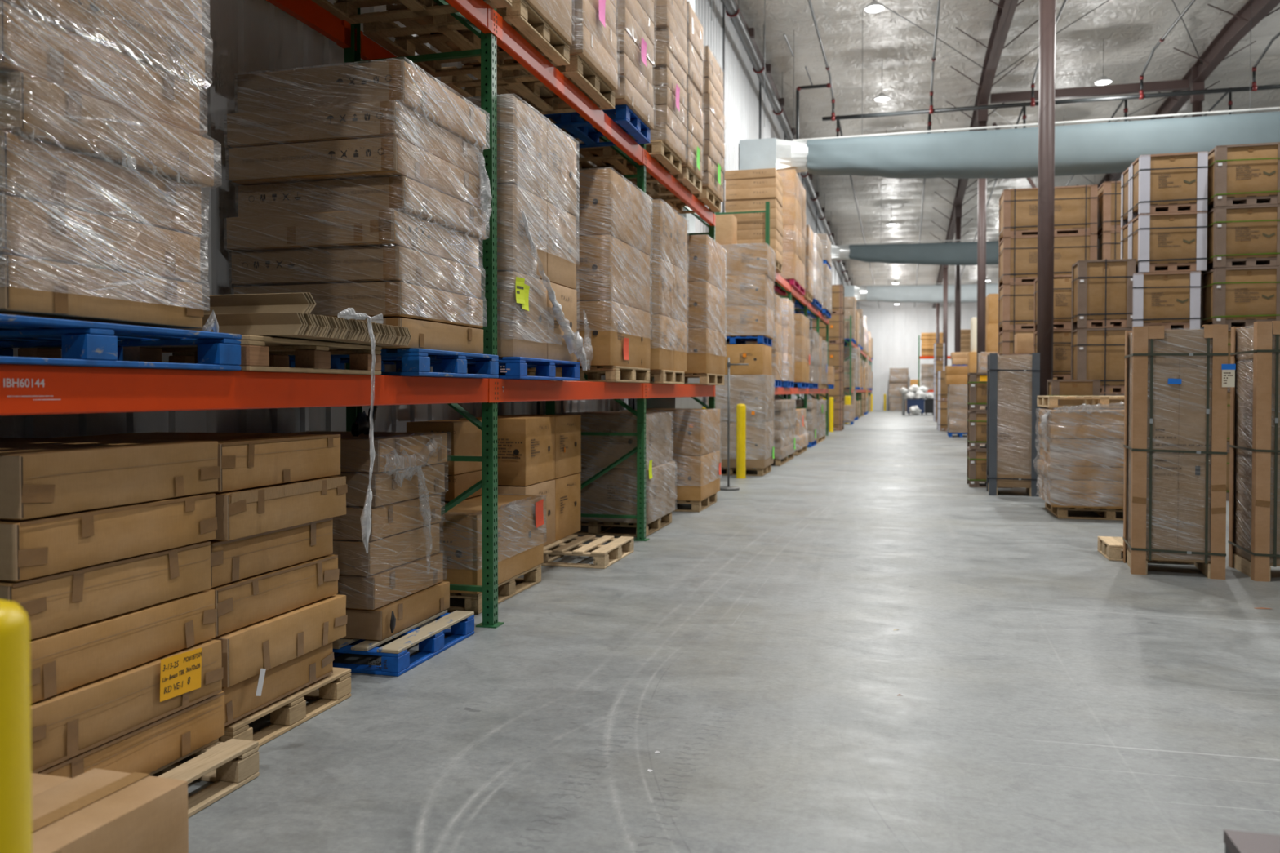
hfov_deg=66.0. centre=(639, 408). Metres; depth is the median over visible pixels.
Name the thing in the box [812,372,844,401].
crate
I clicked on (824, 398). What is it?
bollard
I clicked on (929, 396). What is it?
plastic sack
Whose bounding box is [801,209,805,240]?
cardboard box
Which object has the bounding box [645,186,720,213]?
wooden pallet
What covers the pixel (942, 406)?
crate
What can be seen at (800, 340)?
cardboard box
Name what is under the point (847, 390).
load
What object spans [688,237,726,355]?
film
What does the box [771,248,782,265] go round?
cardboard box
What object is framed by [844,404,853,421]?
film
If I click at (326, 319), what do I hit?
cardboard angle
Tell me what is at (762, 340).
wooden pallet
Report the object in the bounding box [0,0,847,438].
wall
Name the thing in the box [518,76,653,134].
cardboard box
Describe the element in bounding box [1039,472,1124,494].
cardboard box
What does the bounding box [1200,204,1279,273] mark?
crate
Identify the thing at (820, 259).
cardboard box
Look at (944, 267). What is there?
steel column
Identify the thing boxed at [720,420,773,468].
cardboard box
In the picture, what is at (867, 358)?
load
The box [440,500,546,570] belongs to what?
film
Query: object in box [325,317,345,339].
cardboard angle
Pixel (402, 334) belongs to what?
cardboard angle
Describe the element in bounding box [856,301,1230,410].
wall
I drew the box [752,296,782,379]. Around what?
film
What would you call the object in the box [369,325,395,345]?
cardboard angle
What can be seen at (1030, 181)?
knee brace
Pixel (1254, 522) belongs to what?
crate
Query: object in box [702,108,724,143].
cardboard box
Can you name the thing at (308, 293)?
cardboard angle
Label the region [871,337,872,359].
load
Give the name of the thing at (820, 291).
cardboard box
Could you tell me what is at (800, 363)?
cardboard box
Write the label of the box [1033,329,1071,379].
crate
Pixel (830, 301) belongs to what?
cardboard box
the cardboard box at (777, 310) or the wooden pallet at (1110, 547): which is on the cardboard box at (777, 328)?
the cardboard box at (777, 310)
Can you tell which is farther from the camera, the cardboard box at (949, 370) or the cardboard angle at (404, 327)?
the cardboard box at (949, 370)
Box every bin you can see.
[906,399,924,415]
[924,399,933,415]
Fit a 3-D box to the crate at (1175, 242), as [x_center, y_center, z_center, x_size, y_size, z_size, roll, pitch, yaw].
[7.622,-2.357,14.229,0.868,0.831,0.628,0,1,15]
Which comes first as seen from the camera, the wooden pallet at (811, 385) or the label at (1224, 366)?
the label at (1224, 366)
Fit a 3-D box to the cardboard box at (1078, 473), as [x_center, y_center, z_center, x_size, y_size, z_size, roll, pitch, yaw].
[5.601,0.755,12.129,1.178,0.161,1.194,0,1,15]
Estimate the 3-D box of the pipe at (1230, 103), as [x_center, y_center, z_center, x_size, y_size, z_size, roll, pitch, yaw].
[22.415,-8.249,50.344,0.108,1.773,48.852,0,1,15]
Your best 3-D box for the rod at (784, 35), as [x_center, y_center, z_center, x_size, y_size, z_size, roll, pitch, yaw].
[3.559,-8.653,23.491,0.036,0.154,1.902,0,1,15]
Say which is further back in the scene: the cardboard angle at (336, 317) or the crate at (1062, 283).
the crate at (1062, 283)
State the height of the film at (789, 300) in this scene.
1.787 m
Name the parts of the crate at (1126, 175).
corner post, corner post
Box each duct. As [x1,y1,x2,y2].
[831,238,999,265]
[843,263,998,302]
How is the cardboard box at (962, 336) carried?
on the cardboard box at (962, 341)
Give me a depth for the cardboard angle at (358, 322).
4.48 m
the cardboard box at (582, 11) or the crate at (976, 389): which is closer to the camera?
the cardboard box at (582, 11)
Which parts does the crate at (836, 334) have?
corner post, corner post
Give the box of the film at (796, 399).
[795,399,817,439]
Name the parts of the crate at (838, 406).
corner post, corner post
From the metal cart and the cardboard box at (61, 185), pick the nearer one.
the metal cart
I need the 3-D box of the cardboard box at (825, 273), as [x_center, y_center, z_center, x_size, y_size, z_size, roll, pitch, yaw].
[5.478,-4.301,31.391,1.000,0.448,1.196,0,1,15]
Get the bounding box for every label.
[1168,377,1182,384]
[1221,364,1235,369]
[1222,369,1235,386]
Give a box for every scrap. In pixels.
[202,311,219,332]
[337,307,357,319]
[371,315,383,324]
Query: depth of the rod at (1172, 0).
23.54 m
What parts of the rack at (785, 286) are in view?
post, post, post, post, post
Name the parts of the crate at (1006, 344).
corner post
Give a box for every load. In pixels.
[833,297,854,342]
[834,360,854,389]
[834,388,856,421]
[844,297,856,344]
[844,311,857,346]
[844,313,859,346]
[844,346,860,389]
[844,347,857,389]
[847,355,857,389]
[855,308,862,350]
[855,392,866,414]
[855,393,863,416]
[855,400,857,419]
[857,400,860,417]
[859,319,861,348]
[859,358,861,389]
[859,362,867,390]
[860,365,862,390]
[861,355,868,390]
[861,360,863,390]
[862,315,866,353]
[862,327,864,351]
[863,361,866,390]
[863,367,865,390]
[865,328,867,355]
[866,334,869,355]
[866,396,867,414]
[867,331,871,357]
[868,395,871,412]
[869,365,871,390]
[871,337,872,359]
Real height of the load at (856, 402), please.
0.980 m
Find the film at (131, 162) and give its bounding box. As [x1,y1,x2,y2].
[0,0,222,308]
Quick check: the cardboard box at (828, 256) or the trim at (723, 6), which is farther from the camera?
the cardboard box at (828, 256)
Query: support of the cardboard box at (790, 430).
on the cardboard box at (779, 444)
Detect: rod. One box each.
[783,33,793,57]
[804,66,813,85]
[873,0,984,69]
[964,89,1181,194]
[991,109,1098,187]
[994,0,1109,77]
[1172,0,1202,64]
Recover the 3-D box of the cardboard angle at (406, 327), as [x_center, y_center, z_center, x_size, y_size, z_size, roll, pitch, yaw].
[-1.692,-0.361,5.100,1.100,0.094,0.043,0,1,15]
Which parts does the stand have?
rod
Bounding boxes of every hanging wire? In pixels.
[764,23,764,127]
[793,30,794,126]
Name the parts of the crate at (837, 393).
corner post, corner post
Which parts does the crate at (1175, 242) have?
corner post, corner post, corner post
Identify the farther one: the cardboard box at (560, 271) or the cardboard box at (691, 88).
the cardboard box at (691, 88)
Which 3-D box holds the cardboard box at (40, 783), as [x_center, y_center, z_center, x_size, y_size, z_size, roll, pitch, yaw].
[-1.835,1.188,2.567,0.348,0.285,0.550,0,1,15]
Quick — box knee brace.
[991,122,1036,187]
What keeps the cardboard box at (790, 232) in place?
on the cardboard box at (790, 260)
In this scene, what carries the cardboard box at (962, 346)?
on the cardboard box at (962, 350)
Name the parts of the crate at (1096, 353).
corner post, corner post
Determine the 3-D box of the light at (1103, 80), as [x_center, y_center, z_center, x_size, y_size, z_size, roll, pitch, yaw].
[11.832,-8.947,25.139,0.400,1.310,0.400,0,1,15]
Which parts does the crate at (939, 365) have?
corner post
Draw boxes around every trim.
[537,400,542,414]
[722,2,724,212]
[759,80,761,138]
[815,211,817,234]
[835,260,835,284]
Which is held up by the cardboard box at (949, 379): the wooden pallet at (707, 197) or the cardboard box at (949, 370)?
the cardboard box at (949, 370)
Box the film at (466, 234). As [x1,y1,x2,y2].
[394,60,489,325]
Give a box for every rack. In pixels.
[0,0,717,628]
[715,201,829,457]
[833,315,871,416]
[918,335,950,392]
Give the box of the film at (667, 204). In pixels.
[649,202,688,350]
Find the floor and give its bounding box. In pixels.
[150,410,1279,852]
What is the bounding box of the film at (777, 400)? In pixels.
[777,400,795,457]
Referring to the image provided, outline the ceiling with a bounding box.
[735,0,1279,301]
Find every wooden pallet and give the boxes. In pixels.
[0,314,241,370]
[17,335,381,374]
[148,737,259,817]
[188,666,351,756]
[288,348,498,377]
[311,0,511,24]
[332,609,474,676]
[363,0,569,77]
[382,356,580,380]
[440,54,614,115]
[446,564,541,614]
[526,365,649,382]
[539,104,650,148]
[541,534,634,568]
[571,511,671,537]
[576,140,681,176]
[584,369,684,384]
[614,166,702,195]
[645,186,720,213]
[649,373,724,385]
[673,493,716,512]
[720,464,771,475]
[724,335,772,346]
[773,279,804,295]
[773,379,781,386]
[773,452,794,466]
[774,259,782,272]
[776,292,812,302]
[778,382,808,387]
[781,381,793,387]
[793,382,817,388]
[794,298,822,310]
[794,308,831,319]
[794,445,806,455]
[807,383,826,388]
[807,440,816,447]
[816,435,825,444]
[822,259,831,270]
[826,384,834,388]
[947,431,967,436]
[1036,395,1124,408]
[1044,501,1123,520]
[1097,536,1194,564]
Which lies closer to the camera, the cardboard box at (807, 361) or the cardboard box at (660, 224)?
the cardboard box at (660, 224)
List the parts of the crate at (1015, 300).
corner post, corner post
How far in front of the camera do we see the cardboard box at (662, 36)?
10.34 m
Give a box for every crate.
[812,313,844,344]
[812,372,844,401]
[826,342,844,373]
[831,284,844,315]
[833,401,844,431]
[933,342,945,359]
[933,360,944,377]
[933,377,944,399]
[933,399,937,422]
[937,370,947,400]
[937,400,947,431]
[966,410,986,449]
[966,447,1012,488]
[967,373,986,411]
[986,352,1039,497]
[997,329,1034,354]
[997,353,1031,355]
[998,184,1097,244]
[998,233,1097,288]
[998,283,1057,333]
[1033,275,1094,332]
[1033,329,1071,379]
[1046,379,1100,408]
[1071,258,1136,330]
[1071,327,1132,393]
[1097,181,1201,236]
[1097,231,1200,271]
[1100,387,1115,394]
[1100,393,1124,408]
[1120,165,1131,227]
[1120,222,1130,258]
[1122,324,1228,579]
[1128,271,1200,329]
[1129,151,1208,220]
[1129,211,1207,272]
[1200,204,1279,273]
[1200,266,1279,328]
[1201,142,1279,212]
[1226,390,1230,450]
[1226,450,1229,501]
[1227,320,1279,582]
[1227,328,1231,389]
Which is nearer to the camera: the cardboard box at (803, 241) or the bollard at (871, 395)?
the cardboard box at (803, 241)
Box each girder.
[929,0,1039,308]
[1076,0,1279,186]
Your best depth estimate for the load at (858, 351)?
53.70 m
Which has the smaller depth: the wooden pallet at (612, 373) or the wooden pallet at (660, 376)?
the wooden pallet at (612, 373)
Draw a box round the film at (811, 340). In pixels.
[810,339,819,382]
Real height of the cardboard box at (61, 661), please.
0.194 m
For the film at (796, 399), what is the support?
attached to the cardboard box at (811, 437)
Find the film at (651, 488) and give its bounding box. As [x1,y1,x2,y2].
[555,411,676,521]
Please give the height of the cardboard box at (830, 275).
0.448 m
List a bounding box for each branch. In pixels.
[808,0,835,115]
[835,120,879,307]
[914,113,931,306]
[929,0,940,108]
[949,102,1026,306]
[1031,0,1066,101]
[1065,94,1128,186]
[1139,0,1195,93]
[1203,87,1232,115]
[1252,31,1279,85]
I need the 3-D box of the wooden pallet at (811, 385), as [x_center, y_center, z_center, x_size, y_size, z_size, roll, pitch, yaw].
[4.430,-0.638,27.850,1.050,0.142,1.660,0,1,15]
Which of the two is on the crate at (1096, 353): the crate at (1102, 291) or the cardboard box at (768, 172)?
the crate at (1102, 291)
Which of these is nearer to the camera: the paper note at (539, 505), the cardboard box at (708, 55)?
the paper note at (539, 505)
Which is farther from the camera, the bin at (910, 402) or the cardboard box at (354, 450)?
the bin at (910, 402)
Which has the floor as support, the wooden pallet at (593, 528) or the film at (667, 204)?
the wooden pallet at (593, 528)
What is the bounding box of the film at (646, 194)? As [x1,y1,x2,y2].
[576,175,653,337]
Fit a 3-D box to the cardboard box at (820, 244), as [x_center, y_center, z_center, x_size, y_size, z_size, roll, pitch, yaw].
[4.860,-4.697,29.193,1.000,0.418,1.146,0,1,15]
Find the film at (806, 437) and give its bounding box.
[795,408,808,447]
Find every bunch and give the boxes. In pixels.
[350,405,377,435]
[381,448,426,482]
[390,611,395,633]
[418,464,432,533]
[476,153,490,217]
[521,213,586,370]
[1040,411,1050,429]
[1059,403,1102,412]
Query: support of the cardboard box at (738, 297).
on the cardboard box at (755, 324)
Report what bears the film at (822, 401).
attached to the cardboard box at (822, 426)
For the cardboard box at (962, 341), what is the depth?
43.32 m
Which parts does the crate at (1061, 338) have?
corner post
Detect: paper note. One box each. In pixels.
[160,647,202,702]
[255,668,266,696]
[515,276,524,303]
[521,283,529,311]
[535,498,544,528]
[598,0,605,27]
[623,337,629,359]
[641,36,647,66]
[648,459,652,479]
[675,84,679,111]
[696,146,700,170]
[717,163,720,185]
[719,462,721,475]
[979,375,986,381]
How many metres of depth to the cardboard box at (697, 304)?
12.35 m
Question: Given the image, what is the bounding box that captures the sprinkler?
[822,84,1279,120]
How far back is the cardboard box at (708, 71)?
12.65 m
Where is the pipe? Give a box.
[721,0,859,309]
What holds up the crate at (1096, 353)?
on the crate at (1112, 402)
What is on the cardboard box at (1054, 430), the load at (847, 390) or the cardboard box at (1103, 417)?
the cardboard box at (1103, 417)
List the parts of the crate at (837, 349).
corner post, corner post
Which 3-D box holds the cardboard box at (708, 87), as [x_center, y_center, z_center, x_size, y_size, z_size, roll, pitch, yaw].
[0.515,-4.072,13.010,1.006,0.192,1.081,0,1,15]
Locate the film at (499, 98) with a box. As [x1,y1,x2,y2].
[461,94,579,343]
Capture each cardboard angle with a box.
[170,311,302,335]
[202,293,310,314]
[213,292,315,313]
[219,292,313,314]
[257,312,305,336]
[267,313,315,337]
[269,312,307,336]
[277,314,319,337]
[279,315,322,337]
[283,314,315,337]
[284,314,308,336]
[287,315,329,338]
[288,315,330,338]
[293,315,326,337]
[296,317,341,339]
[297,314,319,337]
[301,313,312,336]
[302,316,333,338]
[306,318,348,340]
[309,315,328,337]
[311,317,342,339]
[315,319,356,341]
[316,318,350,340]
[318,316,337,338]
[320,320,359,341]
[324,320,363,342]
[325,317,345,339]
[331,319,352,340]
[332,320,366,342]
[334,320,360,341]
[340,318,347,339]
[344,325,379,343]
[345,319,354,340]
[346,320,367,342]
[356,324,387,344]
[360,323,382,343]
[360,324,375,342]
[363,324,394,345]
[364,321,368,342]
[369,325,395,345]
[372,322,379,342]
[373,326,404,346]
[378,324,386,343]
[380,327,411,346]
[382,325,396,345]
[384,324,391,344]
[386,324,391,344]
[392,325,401,345]
[400,326,408,346]
[404,327,408,346]
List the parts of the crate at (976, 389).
corner post, corner post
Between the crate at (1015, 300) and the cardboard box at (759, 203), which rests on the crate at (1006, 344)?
the crate at (1015, 300)
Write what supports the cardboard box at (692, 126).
on the cardboard box at (692, 144)
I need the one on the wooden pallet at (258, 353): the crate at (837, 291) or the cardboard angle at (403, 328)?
the cardboard angle at (403, 328)
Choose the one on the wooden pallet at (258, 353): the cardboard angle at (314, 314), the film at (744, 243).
the cardboard angle at (314, 314)
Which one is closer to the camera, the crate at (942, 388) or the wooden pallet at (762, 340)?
the wooden pallet at (762, 340)
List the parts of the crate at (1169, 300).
corner post, corner post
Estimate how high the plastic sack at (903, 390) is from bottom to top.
0.412 m
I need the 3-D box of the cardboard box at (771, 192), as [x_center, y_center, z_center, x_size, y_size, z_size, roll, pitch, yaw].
[2.308,-4.224,19.835,1.000,0.198,1.097,0,1,15]
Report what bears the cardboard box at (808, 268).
on the cardboard box at (808, 281)
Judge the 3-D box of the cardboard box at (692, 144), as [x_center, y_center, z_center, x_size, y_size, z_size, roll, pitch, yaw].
[0.172,-3.090,11.743,1.006,0.201,0.831,0,1,15]
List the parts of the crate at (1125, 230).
corner post, corner post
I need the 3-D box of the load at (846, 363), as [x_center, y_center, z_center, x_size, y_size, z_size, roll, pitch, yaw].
[10.163,-1.641,49.077,1.049,1.406,1.453,0,1,15]
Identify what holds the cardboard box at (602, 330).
on the wooden pallet at (612, 373)
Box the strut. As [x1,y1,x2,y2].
[990,79,1189,103]
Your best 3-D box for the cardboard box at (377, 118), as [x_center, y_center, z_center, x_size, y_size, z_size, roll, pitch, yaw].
[-1.583,-1.485,5.608,0.986,0.176,1.047,0,1,15]
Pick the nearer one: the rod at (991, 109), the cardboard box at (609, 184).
the cardboard box at (609, 184)
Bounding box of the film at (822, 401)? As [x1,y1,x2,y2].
[817,400,826,437]
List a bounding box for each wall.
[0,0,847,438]
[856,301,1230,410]
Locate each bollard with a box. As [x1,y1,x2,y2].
[0,599,32,852]
[735,404,746,478]
[822,397,826,434]
[828,396,833,431]
[844,395,848,423]
[848,395,850,422]
[870,394,872,411]
[884,394,885,410]
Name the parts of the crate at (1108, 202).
corner post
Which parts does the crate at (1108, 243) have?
corner post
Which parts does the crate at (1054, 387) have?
corner post, corner post, corner post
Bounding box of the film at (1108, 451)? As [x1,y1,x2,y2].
[1033,408,1124,506]
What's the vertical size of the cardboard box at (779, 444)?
0.188 m
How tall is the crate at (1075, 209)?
0.973 m
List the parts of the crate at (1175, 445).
corner post, corner post, corner post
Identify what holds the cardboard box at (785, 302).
on the cardboard box at (788, 337)
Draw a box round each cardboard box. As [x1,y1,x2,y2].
[0,0,199,135]
[0,0,205,86]
[0,71,213,187]
[0,130,201,235]
[0,194,200,281]
[0,254,204,328]
[0,437,219,519]
[0,493,217,581]
[0,541,210,639]
[30,589,217,703]
[31,639,223,773]
[31,768,188,852]
[31,771,72,796]
[35,691,224,777]
[42,431,340,492]
[131,0,202,35]
[204,517,333,587]
[206,475,347,540]
[208,554,339,636]
[209,594,347,687]
[222,641,334,726]
[226,100,479,177]
[226,208,478,267]
[228,136,480,207]
[231,245,481,297]
[234,281,482,328]
[237,58,485,150]
[238,176,485,239]
[287,431,447,472]
[331,523,439,576]
[333,493,440,541]
[334,462,444,506]
[337,552,443,609]
[342,582,449,640]
[352,317,483,354]
[386,0,571,51]
[406,419,481,475]
[434,494,543,594]
[440,470,482,501]
[458,416,555,485]
[461,22,617,97]
[465,95,546,199]
[475,183,546,279]
[475,271,546,359]
[497,414,581,478]
[497,480,555,546]
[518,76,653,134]
[544,121,576,215]
[544,201,576,288]
[546,281,577,361]
[550,473,580,541]
[555,411,671,469]
[557,300,650,368]
[571,0,617,62]
[573,123,685,165]
[576,168,650,255]
[576,234,649,311]
[577,461,675,524]
[587,0,615,34]
[609,0,616,8]
[611,146,702,179]
[615,4,653,65]
[615,27,652,85]
[616,0,653,44]
[616,52,653,107]
[620,408,719,455]
[631,171,723,203]
[636,0,653,22]
[647,257,673,318]
[648,200,674,264]
[649,314,673,370]
[652,45,686,91]
[652,66,687,110]
[653,0,686,37]
[653,6,687,55]
[653,26,688,75]
[653,85,686,128]
[653,104,686,146]
[671,449,719,501]
[673,211,687,271]
[673,265,687,322]
[673,319,686,371]
[674,0,687,21]
[684,327,724,374]
[685,75,702,111]
[685,129,702,162]
[686,1,702,43]
[686,19,703,61]
[686,39,702,78]
[686,56,702,94]
[686,93,703,128]
[686,111,702,146]
[686,235,725,291]
[686,280,724,333]
[701,93,724,129]
[701,155,723,186]
[702,45,723,85]
[702,61,723,100]
[702,77,723,113]
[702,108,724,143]
[702,124,724,158]
[702,139,724,173]
[706,374,773,422]
[715,213,737,244]
[719,243,774,281]
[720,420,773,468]
[724,168,782,186]
[724,186,782,207]
[724,197,782,216]
[724,274,773,310]
[724,305,773,338]
[724,322,782,353]
[724,343,772,375]
[725,177,782,197]
[725,208,782,226]
[737,217,782,236]
[737,228,782,245]
[737,238,782,255]
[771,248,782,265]
[771,351,782,380]
[773,251,798,283]
[773,293,782,325]
[773,399,795,410]
[773,408,795,420]
[773,417,795,430]
[773,426,794,439]
[773,434,794,448]
[773,443,795,458]
[774,257,801,285]
[776,275,813,297]
[777,168,798,201]
[780,262,804,290]
[781,353,793,381]
[782,195,798,229]
[782,224,798,256]
[782,298,794,328]
[782,325,794,355]
[793,288,822,306]
[793,335,805,359]
[793,357,806,382]
[794,292,829,311]
[794,313,805,337]
[794,421,806,436]
[794,433,808,449]
[795,399,817,408]
[795,408,805,424]
[796,282,819,302]
[798,177,802,207]
[798,203,802,234]
[798,230,802,261]
[799,297,831,315]
[801,186,805,213]
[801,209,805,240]
[801,237,804,264]
[804,240,813,262]
[804,257,813,279]
[805,224,813,246]
[805,316,808,338]
[805,337,809,359]
[805,359,809,382]
[806,408,817,420]
[806,418,817,431]
[806,429,817,442]
[808,329,817,348]
[808,364,817,383]
[809,346,818,366]
[813,233,819,253]
[813,248,819,271]
[813,266,818,285]
[817,233,831,253]
[817,335,822,350]
[817,364,822,383]
[817,400,826,413]
[817,411,825,425]
[817,422,825,438]
[818,255,822,275]
[818,271,822,289]
[818,349,822,365]
[819,240,822,258]
[822,246,831,266]
[822,263,829,281]
[822,278,828,294]
[822,340,826,351]
[822,350,826,366]
[822,366,827,384]
[826,366,834,375]
[826,375,834,384]
[828,269,831,285]
[828,282,831,298]
[844,404,853,413]
[844,412,853,421]
[888,375,907,382]
[888,382,907,389]
[888,389,906,396]
[888,396,906,404]
[889,368,908,375]
[889,404,906,410]
[910,379,919,386]
[920,332,942,336]
[920,336,942,340]
[920,364,933,368]
[920,368,933,373]
[920,377,933,381]
[920,381,933,385]
[921,339,942,342]
[921,342,934,346]
[921,346,933,349]
[921,349,933,352]
[921,352,933,355]
[921,373,933,377]
[921,385,933,390]
[944,365,967,375]
[945,374,967,384]
[947,384,967,395]
[947,395,967,408]
[947,408,967,420]
[947,420,967,432]
[950,351,968,359]
[951,358,967,364]
[960,328,970,334]
[960,334,970,339]
[960,339,970,344]
[960,344,970,349]
[960,349,970,351]
[967,351,977,373]
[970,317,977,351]
[977,351,998,373]
[985,293,998,325]
[985,324,998,351]
[1013,333,1033,353]
[1037,458,1124,480]
[1038,421,1124,439]
[1039,408,1124,424]
[1039,434,1124,453]
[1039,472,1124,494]
[1039,484,1123,509]
[1040,447,1124,466]
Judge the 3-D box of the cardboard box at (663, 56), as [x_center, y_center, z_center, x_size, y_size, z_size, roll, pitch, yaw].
[-0.081,-3.666,10.775,1.006,0.196,0.981,0,1,15]
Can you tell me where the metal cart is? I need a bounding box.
[1223,829,1279,852]
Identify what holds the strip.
hanging from the cardboard angle at (351, 330)
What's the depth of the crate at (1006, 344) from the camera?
20.12 m
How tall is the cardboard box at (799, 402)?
0.248 m
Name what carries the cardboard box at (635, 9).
on the cardboard box at (624, 19)
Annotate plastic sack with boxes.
[898,387,907,393]
[903,391,915,399]
[908,384,919,393]
[908,405,921,414]
[914,390,926,399]
[919,386,928,392]
[924,393,933,399]
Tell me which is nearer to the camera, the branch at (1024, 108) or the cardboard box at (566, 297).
the cardboard box at (566, 297)
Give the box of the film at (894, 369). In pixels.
[888,368,906,410]
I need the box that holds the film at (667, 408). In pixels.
[653,408,721,485]
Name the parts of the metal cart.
panel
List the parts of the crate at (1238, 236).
corner post, corner post, corner post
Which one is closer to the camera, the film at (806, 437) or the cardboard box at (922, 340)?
the film at (806, 437)
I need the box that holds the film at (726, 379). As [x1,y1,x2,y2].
[715,378,774,458]
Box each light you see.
[864,0,884,13]
[874,59,889,101]
[886,221,895,226]
[1094,46,1111,84]
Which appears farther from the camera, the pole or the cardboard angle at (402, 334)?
the pole
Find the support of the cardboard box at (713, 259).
on the cardboard box at (697, 304)
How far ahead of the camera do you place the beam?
27.59 m
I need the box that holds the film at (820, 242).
[813,241,823,299]
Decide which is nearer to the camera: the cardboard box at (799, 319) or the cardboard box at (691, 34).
the cardboard box at (691, 34)
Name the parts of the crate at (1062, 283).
corner post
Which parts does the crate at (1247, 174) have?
corner post, corner post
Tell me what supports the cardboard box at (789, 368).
on the wooden pallet at (785, 384)
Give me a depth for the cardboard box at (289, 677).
4.35 m
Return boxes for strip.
[352,312,375,553]
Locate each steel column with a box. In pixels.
[935,302,939,399]
[942,265,948,399]
[954,205,961,352]
[976,103,987,373]
[1036,0,1056,484]
[1190,81,1204,116]
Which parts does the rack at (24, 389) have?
post, post, foot plate, post, post, foot plate, post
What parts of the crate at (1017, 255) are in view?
corner post, corner post, corner post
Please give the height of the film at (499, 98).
1.607 m
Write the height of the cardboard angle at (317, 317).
0.094 m
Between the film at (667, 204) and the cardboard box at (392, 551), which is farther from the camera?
the film at (667, 204)
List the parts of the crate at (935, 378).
corner post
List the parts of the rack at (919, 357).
post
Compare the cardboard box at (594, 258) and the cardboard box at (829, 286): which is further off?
the cardboard box at (829, 286)
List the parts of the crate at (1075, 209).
corner post, corner post, corner post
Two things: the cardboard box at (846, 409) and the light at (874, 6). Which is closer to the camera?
the light at (874, 6)
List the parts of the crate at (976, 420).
corner post, corner post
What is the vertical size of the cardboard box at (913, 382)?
0.798 m
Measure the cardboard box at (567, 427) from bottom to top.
0.570 m
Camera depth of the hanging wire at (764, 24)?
20.42 m
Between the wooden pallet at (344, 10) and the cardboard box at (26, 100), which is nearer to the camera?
the cardboard box at (26, 100)
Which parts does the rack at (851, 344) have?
post, post, post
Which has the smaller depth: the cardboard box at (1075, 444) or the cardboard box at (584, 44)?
the cardboard box at (584, 44)
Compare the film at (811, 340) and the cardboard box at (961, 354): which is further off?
the cardboard box at (961, 354)
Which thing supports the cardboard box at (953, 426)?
on the wooden pallet at (960, 434)
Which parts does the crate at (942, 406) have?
corner post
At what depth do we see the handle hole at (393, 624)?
5.49 m
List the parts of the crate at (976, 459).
corner post, corner post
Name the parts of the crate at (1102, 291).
corner post, corner post, corner post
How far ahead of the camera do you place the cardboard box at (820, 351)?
29.28 m
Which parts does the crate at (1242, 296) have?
corner post, corner post, corner post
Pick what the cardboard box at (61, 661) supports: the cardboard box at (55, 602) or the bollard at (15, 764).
the cardboard box at (55, 602)
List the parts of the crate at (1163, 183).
corner post, corner post, corner post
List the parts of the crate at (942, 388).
corner post, corner post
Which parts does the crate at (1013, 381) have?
corner post, corner post, corner post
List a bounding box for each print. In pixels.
[8,395,53,396]
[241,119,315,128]
[1155,472,1185,475]
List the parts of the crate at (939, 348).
corner post, corner post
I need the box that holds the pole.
[902,393,905,415]
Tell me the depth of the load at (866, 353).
64.61 m
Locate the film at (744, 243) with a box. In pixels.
[724,243,775,335]
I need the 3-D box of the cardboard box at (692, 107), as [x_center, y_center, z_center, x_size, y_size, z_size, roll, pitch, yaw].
[0.184,-3.499,11.736,1.006,0.202,0.831,0,1,15]
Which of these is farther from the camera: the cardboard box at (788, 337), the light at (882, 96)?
the light at (882, 96)
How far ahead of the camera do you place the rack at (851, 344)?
50.17 m
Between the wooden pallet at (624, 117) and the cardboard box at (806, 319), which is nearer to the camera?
the wooden pallet at (624, 117)
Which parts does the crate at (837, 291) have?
corner post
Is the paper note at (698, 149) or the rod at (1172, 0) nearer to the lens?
the paper note at (698, 149)
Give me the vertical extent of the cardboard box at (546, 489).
0.570 m
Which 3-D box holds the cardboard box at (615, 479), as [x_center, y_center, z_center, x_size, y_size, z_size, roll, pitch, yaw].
[-0.258,0.904,10.920,1.050,0.566,1.256,0,1,15]
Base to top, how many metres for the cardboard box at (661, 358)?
0.571 m
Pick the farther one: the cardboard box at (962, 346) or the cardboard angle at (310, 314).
the cardboard box at (962, 346)
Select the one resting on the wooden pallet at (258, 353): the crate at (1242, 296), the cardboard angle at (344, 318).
the cardboard angle at (344, 318)
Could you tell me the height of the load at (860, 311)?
2.346 m
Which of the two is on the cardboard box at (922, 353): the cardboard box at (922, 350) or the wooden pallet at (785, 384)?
the cardboard box at (922, 350)
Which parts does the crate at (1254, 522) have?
corner post, corner post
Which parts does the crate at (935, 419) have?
corner post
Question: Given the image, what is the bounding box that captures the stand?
[720,357,748,490]
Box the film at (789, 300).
[782,300,795,380]
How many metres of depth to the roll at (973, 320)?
29.68 m
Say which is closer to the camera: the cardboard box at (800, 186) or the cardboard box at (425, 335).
the cardboard box at (425, 335)
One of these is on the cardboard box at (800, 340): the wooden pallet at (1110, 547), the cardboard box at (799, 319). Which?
the cardboard box at (799, 319)

